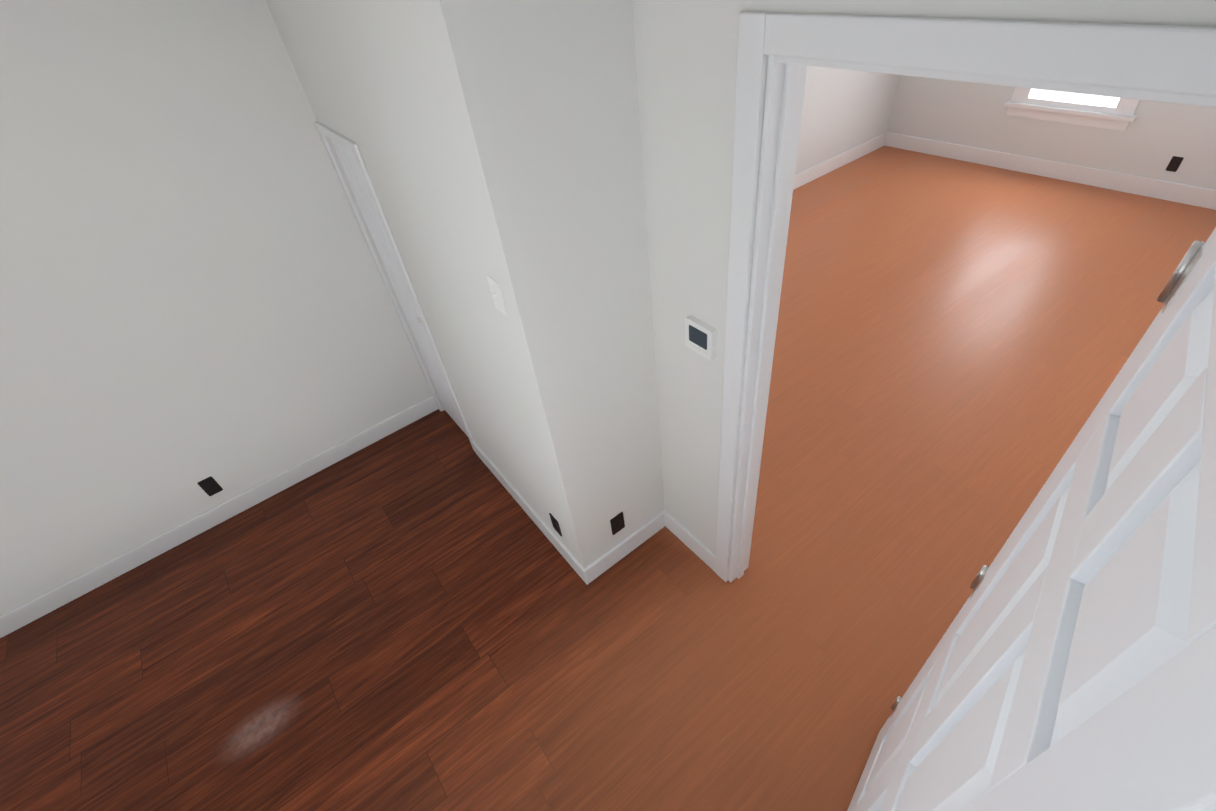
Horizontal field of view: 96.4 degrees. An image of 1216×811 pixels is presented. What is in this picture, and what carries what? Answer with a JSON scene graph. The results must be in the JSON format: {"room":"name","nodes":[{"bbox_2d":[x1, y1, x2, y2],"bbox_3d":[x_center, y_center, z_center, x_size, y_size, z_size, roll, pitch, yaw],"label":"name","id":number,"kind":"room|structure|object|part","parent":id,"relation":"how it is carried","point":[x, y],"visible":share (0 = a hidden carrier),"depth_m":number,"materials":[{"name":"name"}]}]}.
{"room":"hallway","nodes":[
{"label":"hallway","id":0,"kind":"room"},
{"bbox_2d":[0,0,431,615],"bbox_3d":[-2.699,-0.084,2.225,4.520,2.440,0.120,-31,47,-23],"label":"wall","id":1,"kind":"structure","parent":0,"point":[192,290],"depth_m":2.47,"materials":[{"name":"paint"}]},
{"bbox_2d":[197,476,222,495],"bbox_3d":[-2.201,0.449,3.010,0.072,0.116,0.008,-31,47,-23],"label":"electrical outlet","id":2,"kind":"object","parent":1,"relation":"attached to","point":[210,486],"visible":1,"depth_m":3.01,"materials":[{"name":"black plastic"}]},
{"bbox_2d":[0,395,437,637],"bbox_3d":[-2.681,0.896,2.882,3.900,0.115,0.016,-31,47,-23],"label":"baseboard","id":3,"kind":"structure","parent":1,"relation":"attached to","point":[66,592],"depth_m":3.07,"materials":[{"name":"paint"}]},
{"bbox_2d":[265,0,600,568],"bbox_3d":[-0.714,-0.496,2.358,0.100,2.440,1.725,-31,47,-23],"label":"wall","id":4,"kind":"structure","parent":0,"point":[407,97],"depth_m":1.77,"materials":[{"name":"paint"}]},
{"bbox_2d":[315,122,475,452],"bbox_3d":[-1.070,-0.505,2.913,0.014,1.790,0.576,-31,47,-23],"label":"trim","id":5,"kind":"structure","parent":4,"relation":"attached to","point":[337,138],"depth_m":2.66,"materials":[{"name":"paint"}]},
{"bbox_2d":[331,140,467,435],"bbox_3d":[-1.057,-0.493,2.930,0.062,1.731,0.466,-31,47,-23],"label":"closet door","id":6,"kind":"structure","parent":4,"relation":"in","point":[359,186],"depth_m":2.80,"materials":[{"name":"paint"}]},
{"bbox_3d":[-0.948,-0.433,2.755,0.038,0.036,0.036,-31,47,-23],"label":"knob","id":7,"kind":"part","parent":6,"relation":"part of","materials":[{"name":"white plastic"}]},
{"bbox_2d":[487,275,506,314],"bbox_3d":[-0.346,-0.336,1.672,0.016,0.116,0.072,-31,47,-23],"label":"light switch","id":8,"kind":"object","parent":4,"relation":"attached to","point":[496,293],"visible":1,"depth_m":1.66,"materials":[{"name":"white plastic"}]},
{"bbox_2d":[472,440,588,584],"bbox_3d":[-0.453,0.531,2.923,0.016,0.115,1.161,-31,47,-23],"label":"baseboard","id":9,"kind":"structure","parent":4,"relation":"attached to","point":[559,546],"depth_m":2.83,"materials":[{"name":"paint"}]},
{"bbox_2d":[549,513,561,535],"bbox_3d":[-0.248,0.564,2.566,0.008,0.116,0.072,-31,47,-23],"label":"outlet","id":10,"kind":"object","parent":4,"relation":"attached to","point":[555,524],"visible":0.98,"depth_m":2.55,"materials":[{"name":"black plastic"}]},
{"bbox_2d":[485,0,664,555],"bbox_3d":[-0.024,-0.223,1.944,0.400,2.440,0.100,-31,47,-23],"label":"wall","id":11,"kind":"structure","parent":0,"point":[568,71],"depth_m":1.59,"materials":[{"name":"paint"}]},
{"bbox_2d":[610,512,624,534],"bbox_3d":[0.046,0.547,2.514,0.072,0.116,0.008,-31,47,-23],"label":"outlet","id":12,"kind":"object","parent":11,"relation":"attached to","point":[617,523],"visible":1,"depth_m":2.51,"materials":[{"name":"black plastic"}]},
{"bbox_2d":[585,512,664,582],"bbox_3d":[0.092,0.689,2.660,0.484,0.115,0.016,-31,47,-23],"label":"baseboard","id":13,"kind":"structure","parent":11,"relation":"attached to","point":[595,569],"depth_m":2.64,"materials":[{"name":"paint"}]},
{"bbox_2d":[0,146,1215,810],"bbox_3d":[0.667,0.343,3.081,10.090,0.060,4.540,-31,47,-23],"label":"floor","id":14,"kind":"structure","parent":0,"point":[420,614],"depth_m":2.60,"materials":[{"name":"brown wood"}]},
{"bbox_2d":[795,65,898,174],"bbox_3d":[0.963,-2.744,4.509,5.330,2.520,0.120,-31,47,-23],"label":"wall","id":15,"kind":"structure","parent":0,"point":[844,110],"depth_m":5.62,"materials":[{"name":"paint"}]},
{"bbox_2d":[793,132,888,189],"bbox_3d":[1.134,-1.835,5.257,5.330,0.145,0.020,-31,47,-23],"label":"baseboard","id":16,"kind":"structure","parent":15,"relation":"attached to","point":[846,157],"depth_m":5.95,"materials":[{"name":"paint"}]},
{"bbox_2d":[632,0,1215,579],"bbox_3d":[0.187,-0.393,1.978,0.120,2.600,3.640,-31,47,-23],"label":"wall","id":17,"kind":"structure","parent":0,"point":[686,58],"depth_m":1.47,"materials":[{"name":"paint"}]},
{"bbox_2d":[663,510,715,571],"bbox_3d":[0.793,0.970,2.236,0.016,0.115,1.675,-31,47,-23],"label":"baseboard","id":18,"kind":"structure","parent":17,"relation":"attached to","point":[695,545],"depth_m":2.63,"materials":[{"name":"paint"}]},
{"bbox_2d":[685,316,716,359],"bbox_3d":[0.301,-0.221,1.776,0.024,0.115,0.120,-31,47,-23],"label":"thermostat","id":19,"kind":"object","parent":17,"relation":"attached to","point":[700,337],"visible":0.96,"depth_m":1.76,"materials":[{"name":"white plastic"}]},
{"bbox_2d":[715,12,1215,581],"bbox_3d":[0.736,0.182,1.576,0.156,2.170,0.950,-31,47,-23],"label":"door frame","id":20,"kind":"structure","parent":17,"relation":"attached to","point":[1157,58],"depth_m":1.08,"materials":[{"name":"paint"}]},
{"bbox_2d":[847,228,1215,810],"bbox_3d":[0.672,0.686,1.089,0.779,2.075,0.282,-31,47,-23],"label":"open door","id":21,"kind":"structure","parent":17,"relation":"in","point":[1069,664],"depth_m":0.57,"materials":[{"name":"paint"}]},
{"bbox_2d":[887,75,1215,189],"bbox_3d":[4.449,-2.970,4.192,0.120,2.520,4.540,-31,47,-23],"label":"wall","id":22,"kind":"structure","parent":0,"point":[1153,139],"depth_m":5.08,"materials":[{"name":"paint"}]},
{"bbox_2d":[885,132,1215,209],"bbox_3d":[4.520,-2.064,4.960,0.020,0.145,4.230,-31,47,-23],"label":"baseboard","id":23,"kind":"structure","parent":22,"relation":"attached to","point":[1173,192],"depth_m":5.15,"materials":[{"name":"paint"}]},
{"bbox_2d":[1004,87,1139,130],"bbox_3d":[4.071,-3.198,4.446,0.060,1.640,1.020,-31,47,-23],"label":"room window","id":24,"kind":"structure","parent":22,"relation":"in","point":[1119,116],"depth_m":4.88,"materials":[{"name":"paint"}]},
{"bbox_2d":[1166,156,1183,171],"bbox_3d":[4.752,-2.025,4.561,0.008,0.116,0.072,-31,47,-23],"label":"outlet","id":25,"kind":"object","parent":22,"relation":"attached to","point":[1174,163],"visible":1,"depth_m":4.56,"materials":[{"name":"black plastic"}]}
]}

